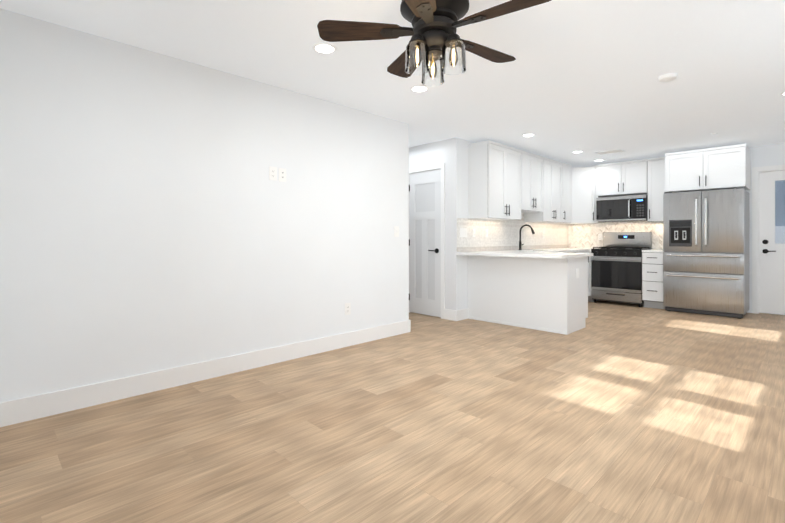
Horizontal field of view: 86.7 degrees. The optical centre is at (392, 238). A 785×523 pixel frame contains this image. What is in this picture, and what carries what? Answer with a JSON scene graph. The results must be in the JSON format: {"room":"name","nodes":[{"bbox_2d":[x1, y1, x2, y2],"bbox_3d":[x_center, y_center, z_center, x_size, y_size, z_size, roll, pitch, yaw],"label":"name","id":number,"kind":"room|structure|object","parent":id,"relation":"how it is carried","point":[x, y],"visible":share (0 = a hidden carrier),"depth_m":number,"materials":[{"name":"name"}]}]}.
{"room":"kitchen","nodes":[
{"label":"kitchen","id":0,"kind":"room"},
{"bbox_2d":[0,8,554,401],"bbox_3d":[0.446,-0.121,5.197,8.340,2.430,0.120,0,0,-45],"label":"wall","id":1,"kind":"structure","parent":0,"point":[153,217],"depth_m":3.08,"materials":[{"name":"paint"}]},
{"bbox_2d":[0,320,410,426],"bbox_3d":[-1.078,1.024,3.592,3.613,0.140,0.013,0,0,-45],"label":"baseboard","id":2,"kind":"structure","parent":1,"relation":"attached to","point":[16,411],"depth_m":3.05,"materials":[{"name":"white wood"}]},
{"bbox_2d":[269,166,276,180],"bbox_3d":[-1.042,-0.566,3.632,0.072,0.117,0.007,0,0,-45],"label":"outlet","id":3,"kind":"object","parent":1,"relation":"attached to","point":[273,174],"depth_m":3.63,"materials":[{"name":"white plastic"}]},
{"bbox_2d":[279,168,285,181],"bbox_3d":[-0.976,-0.562,3.696,0.072,0.117,0.010,0,0,-45],"label":"outlet","id":4,"kind":"object","parent":1,"relation":"attached to","point":[282,172],"depth_m":3.70,"materials":[{"name":"white plastic"}]},
{"bbox_2d":[345,303,350,314],"bbox_3d":[-0.452,0.716,4.215,0.072,0.117,0.007,0,0,-45],"label":"outlet","id":5,"kind":"object","parent":1,"relation":"attached to","point":[347,305],"depth_m":4.21,"materials":[{"name":"white plastic"}]},
{"bbox_2d":[452,308,468,320],"bbox_3d":[0.940,1.024,5.589,0.283,0.140,0.013,0,0,-45],"label":"baseboard","id":6,"kind":"structure","parent":1,"relation":"attached to","point":[457,315],"depth_m":5.55,"materials":[{"name":"white wood"}]},
{"bbox_2d":[460,228,466,236],"bbox_3d":[0.960,-0.076,5.603,0.165,0.120,0.007,0,0,-45],"label":"outlet","id":7,"kind":"object","parent":1,"relation":"attached to","point":[463,232],"depth_m":5.59,"materials":[{"name":"white plastic"}]},
{"bbox_2d":[468,143,520,219],"bbox_3d":[1.471,-0.763,5.868,0.860,0.985,0.364,0,0,-45],"label":"upper cabinet","id":8,"kind":"object","parent":1,"relation":"attached to","point":[494,182],"visible":0.98,"depth_m":5.65,"materials":[{"name":"white wood"}]},
{"bbox_2d":[457,218,567,251],"bbox_3d":[2.108,-0.043,6.751,3.540,0.453,0.006,0,0,-45],"label":"backsplash","id":9,"kind":"structure","parent":1,"relation":"attached to","point":[503,235],"depth_m":6.42,"materials":[{"name":"beige tile"}]},
{"bbox_2d":[503,213,523,221],"bbox_3d":[1.903,-0.342,6.548,0.690,0.143,0.006,0,0,-45],"label":"trim","id":10,"kind":"structure","parent":1,"relation":"attached to","point":[522,218],"depth_m":6.72,"materials":[{"name":"white wood"}]},
{"bbox_2d":[521,153,542,212],"bbox_3d":[2.029,-0.836,6.420,0.700,0.840,0.364,0,0,-45],"label":"upper cabinet","id":11,"kind":"object","parent":1,"relation":"attached to","point":[531,183],"visible":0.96,"depth_m":6.28,"materials":[{"name":"white wood"}]},
{"bbox_2d":[524,159,561,222],"bbox_3d":[2.527,-0.763,6.913,0.690,0.985,0.364,0,0,-45],"label":"upper cabinet","id":12,"kind":"object","parent":1,"relation":"attached to","point":[552,193],"visible":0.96,"depth_m":6.77,"materials":[{"name":"white wood"}]},
{"bbox_2d":[556,165,571,222],"bbox_3d":[2.918,-0.763,7.299,0.400,0.985,0.364,0,0,-45],"label":"upper cabinet","id":13,"kind":"object","parent":1,"relation":"attached to","point":[566,194],"visible":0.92,"depth_m":7.20,"materials":[{"name":"white wood"}]},
{"bbox_2d":[0,300,784,522],"bbox_3d":[1.192,1.124,4.444,8.340,0.060,6.340,0,0,-45],"label":"floor","id":14,"kind":"structure","parent":0,"point":[615,412],"depth_m":2.29,"materials":[{"name":"brown wood"}]},
{"bbox_2d":[468,255,515,325],"bbox_3d":[1.509,0.657,5.667,0.631,0.874,0.704,0,0,-45],"label":"base cabinet","id":15,"kind":"object","parent":14,"relation":"on","point":[491,279],"depth_m":5.41,"materials":[{"name":"white wood"}]},
{"bbox_2d":[516,257,527,327],"bbox_3d":[1.856,0.657,5.316,0.631,0.874,0.398,0,0,-45],"label":"base cabinet","id":16,"kind":"object","parent":14,"relation":"on","point":[521,262],"depth_m":5.11,"materials":[{"name":"white wood"}]},
{"bbox_2d":[528,257,587,334],"bbox_3d":[2.059,0.657,5.101,0.645,0.874,0.438,0,0,-45],"label":"base cabinet","id":17,"kind":"object","parent":14,"relation":"on","point":[547,294],"depth_m":4.89,"materials":[{"name":"white wood"}]},
{"bbox_2d":[566,251,597,301],"bbox_3d":[2.659,0.657,6.822,2.666,0.874,0.678,0,0,-45],"label":"base cabinet","id":18,"kind":"object","parent":14,"relation":"on","point":[590,299],"visible":0.04,"depth_m":7.12,"materials":[{"name":"grey wood"}]},
{"bbox_2d":[477,250,513,251],"bbox_3d":[1.432,0.201,5.558,0.902,0.035,0.330,0,0,-45],"label":"countertop","id":19,"kind":"structure","parent":18,"relation":"on","point":[502,250],"depth_m":5.80,"materials":[{"name":"stone"}]},
{"bbox_2d":[457,248,597,255],"bbox_3d":[2.340,0.202,6.519,3.545,0.035,0.660,0,0,-45],"label":"countertop","id":20,"kind":"structure","parent":18,"relation":"on","point":[475,253],"depth_m":6.29,"materials":[{"name":"stone"}]},
{"bbox_2d":[519,224,534,249],"bbox_3d":[2.085,-0.016,6.409,0.129,0.397,0.268,0,0,-45],"label":"faucet","id":21,"kind":"object","parent":20,"relation":"on","point":[520,242],"visible":1,"depth_m":6.44,"materials":[{"name":"black metal"}]},
{"bbox_2d":[501,251,592,258],"bbox_3d":[1.897,0.201,5.088,0.902,0.035,0.753,0,0,-45],"label":"countertop","id":22,"kind":"structure","parent":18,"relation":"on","point":[550,253],"depth_m":4.91,"materials":[{"name":"stone"}]},
{"bbox_2d":[591,232,651,306],"bbox_3d":[3.849,0.494,7.010,0.692,1.200,0.754,0,0,-45],"label":"range","id":23,"kind":"object","parent":14,"relation":"on","point":[616,267],"visible":0.96,"depth_m":6.87,"materials":[{"name":"grey metal"}]},
{"bbox_2d":[642,252,664,308],"bbox_3d":[4.237,0.657,6.649,0.664,0.874,0.288,0,0,-45],"label":"drawers","id":24,"kind":"object","parent":14,"relation":"on","point":[652,279],"visible":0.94,"depth_m":6.45,"materials":[{"name":"white wood"}]},
{"bbox_2d":[642,249,663,252],"bbox_3d":[4.248,0.202,6.660,0.633,0.035,0.291,0,0,-45],"label":"countertop","id":25,"kind":"structure","parent":24,"relation":"on","point":[650,250],"depth_m":6.45,"materials":[{"name":"stone"}]},
{"bbox_2d":[663,187,748,318],"bbox_3d":[4.623,0.202,6.144,0.771,1.785,0.934,0,0,-45],"label":"refrigerator","id":26,"kind":"object","parent":14,"relation":"on","point":[706,252],"visible":0.98,"depth_m":5.88,"materials":[{"name":"grey metal"}]},
{"bbox_2d":[0,0,784,166],"bbox_3d":[1.192,-1.366,4.444,8.340,0.060,6.340,0,0,-45],"label":"ceiling","id":27,"kind":"structure","parent":0,"point":[579,75],"depth_m":3.18,"materials":[{"name":"paint"}]},
{"bbox_2d":[312,43,336,53],"bbox_3d":[-0.478,-1.333,2.926,0.175,0.006,0.175,0,0,39],"label":"recessed light","id":28,"kind":"object","parent":27,"relation":"in","point":[324,48],"depth_m":2.92,"materials":[{"name":"white plastic"}]},
{"bbox_2d":[410,85,428,92],"bbox_3d":[0.240,-1.333,3.713,0.175,0.006,0.175,0,0,6],"label":"recessed light","id":29,"kind":"object","parent":27,"relation":"in","point":[418,88],"depth_m":3.70,"materials":[{"name":"white plastic"}]},
{"bbox_2d":[317,0,550,85],"bbox_3d":[0.248,-1.089,2.141,1.139,0.494,1.145,0,0,-45],"label":"ceiling fan","id":30,"kind":"object","parent":27,"relation":"hanging from","point":[435,25],"visible":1,"depth_m":2.09,"materials":[{"name":"brown wood"}]},
{"bbox_2d":[521,133,535,136],"bbox_3d":[1.760,-1.333,5.378,0.175,0.006,0.175,0,0,36],"label":"recessed light","id":31,"kind":"object","parent":27,"relation":"in","point":[529,134],"depth_m":5.38,"materials":[{"name":"white plastic"}]},
{"bbox_2d":[597,149,624,154],"bbox_3d":[3.366,-1.331,6.427,0.210,0.006,0.360,0,0,-45],"label":"ceiling vent","id":32,"kind":"object","parent":27,"relation":"in","point":[610,152],"visible":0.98,"depth_m":6.44,"materials":[{"name":"white plastic"}]},
{"bbox_2d":[658,73,676,82],"bbox_3d":[2.268,-1.319,3.428,0.131,0.034,0.131,0,0,0],"label":"smoke detector","id":33,"kind":"object","parent":27,"relation":"attached to","point":[668,77],"depth_m":3.39,"materials":[{"name":"white plastic"}]},
{"bbox_2d":[409,139,448,308],"bbox_3d":[0.123,-0.121,6.320,0.120,2.430,1.930,0,0,-45],"label":"wall","id":34,"kind":"structure","parent":0,"point":[432,153],"depth_m":5.67,"materials":[{"name":"paint"}]},
{"bbox_2d":[409,169,440,316],"bbox_3d":[0.444,0.067,5.897,0.095,2.030,0.601,0,0,-45],"label":"hall door","id":35,"kind":"structure","parent":34,"relation":"in","point":[425,243],"depth_m":5.89,"materials":[{"name":"white paint"}]},
{"bbox_2d":[409,163,444,318],"bbox_3d":[0.489,0.038,5.937,0.135,2.111,0.732,0,0,-45],"label":"door frame","id":36,"kind":"structure","parent":34,"relation":"attached to","point":[428,168],"depth_m":5.65,"materials":[{"name":"white wood"}]},
{"bbox_2d":[588,143,784,312],"bbox_3d":[4.877,-0.121,6.564,0.120,2.430,4.170,0,0,-45],"label":"wall","id":37,"kind":"structure","parent":0,"point":[768,155],"depth_m":6.04,"materials":[{"name":"paint"}]},
{"bbox_2d":[555,167,597,223],"bbox_3d":[3.366,-0.763,7.565,0.615,0.985,0.617,0,0,-45],"label":"upper cabinet","id":38,"kind":"object","parent":37,"relation":"attached to","point":[583,195],"visible":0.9,"depth_m":7.34,"materials":[{"name":"white wood"}]},
{"bbox_2d":[468,140,571,166],"bbox_3d":[2.102,-1.274,6.518,2.670,0.033,0.328,0,0,-45],"label":"crown molding","id":39,"kind":"structure","parent":38,"relation":"on","point":[488,141],"depth_m":5.97,"materials":[{"name":"white wood"}]},
{"bbox_2d":[595,167,603,222],"bbox_3d":[3.705,-0.763,7.441,0.308,0.985,0.050,0,0,-45],"label":"upper cabinet","id":40,"kind":"object","parent":37,"relation":"attached to","point":[596,182],"visible":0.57,"depth_m":7.33,"materials":[{"name":"white wood"}]},
{"bbox_2d":[568,221,662,248],"bbox_3d":[3.972,-0.056,7.385,0.006,0.479,1.710,0,0,-45],"label":"backsplash","id":41,"kind":"structure","parent":37,"relation":"attached to","point":[582,235],"depth_m":7.53,"materials":[{"name":"beige tile"}]},
{"bbox_2d":[598,161,647,196],"bbox_3d":[3.971,-0.998,7.131,0.364,0.515,0.760,0,0,-45],"label":"upper cabinet","id":42,"kind":"object","parent":37,"relation":"attached to","point":[628,179],"visible":0.98,"depth_m":7.01,"materials":[{"name":"white wood"}]},
{"bbox_2d":[596,195,647,221],"bbox_3d":[3.940,-0.502,7.099,0.454,0.408,0.755,0,0,-45],"label":"microwave","id":43,"kind":"object","parent":42,"relation":"attached to","point":[623,208],"visible":0.98,"depth_m":6.96,"materials":[{"name":"grey"}]},
{"bbox_2d":[648,159,664,221],"bbox_3d":[4.348,-0.763,6.751,0.364,0.985,0.300,0,0,-45],"label":"upper cabinet","id":44,"kind":"object","parent":37,"relation":"attached to","point":[656,179],"visible":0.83,"depth_m":6.67,"materials":[{"name":"white wood"}]},
{"bbox_2d":[665,146,750,192],"bbox_3d":[4.686,-0.981,6.203,0.654,0.550,0.945,0,0,-45],"label":"upper cabinet","id":45,"kind":"object","parent":37,"relation":"attached to","point":[724,169],"visible":1,"depth_m":5.97,"materials":[{"name":"white wood"}]},
{"bbox_2d":[594,144,750,166],"bbox_3d":[4.303,-1.274,6.616,0.618,0.033,2.070,0,0,-45],"label":"crown molding","id":46,"kind":"structure","parent":45,"relation":"on","point":[608,164],"depth_m":6.23,"materials":[{"name":"white wood"}]},
{"bbox_2d":[752,164,784,313],"bbox_3d":[5.672,0.029,5.746,0.135,2.129,1.058,0,0,-45],"label":"door frame","id":47,"kind":"structure","parent":37,"relation":"attached to","point":[756,171],"depth_m":6.04,"materials":[{"name":"white wood"}]},
{"bbox_2d":[759,170,784,314],"bbox_3d":[5.662,0.062,5.737,0.105,2.040,0.910,0,0,-45],"label":"exterior door","id":48,"kind":"structure","parent":37,"relation":"in","point":[771,277],"depth_m":5.98,"materials":[{"name":"white wood"}]},
{"label":"outside","id":49,"kind":"structure","parent":0,"visible":0},
{"bbox_2d":[768,180,784,314],"bbox_3d":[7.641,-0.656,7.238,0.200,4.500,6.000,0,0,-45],"label":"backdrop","id":50,"kind":"structure","parent":49,"point":[780,192],"depth_m":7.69,"materials":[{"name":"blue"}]}
]}

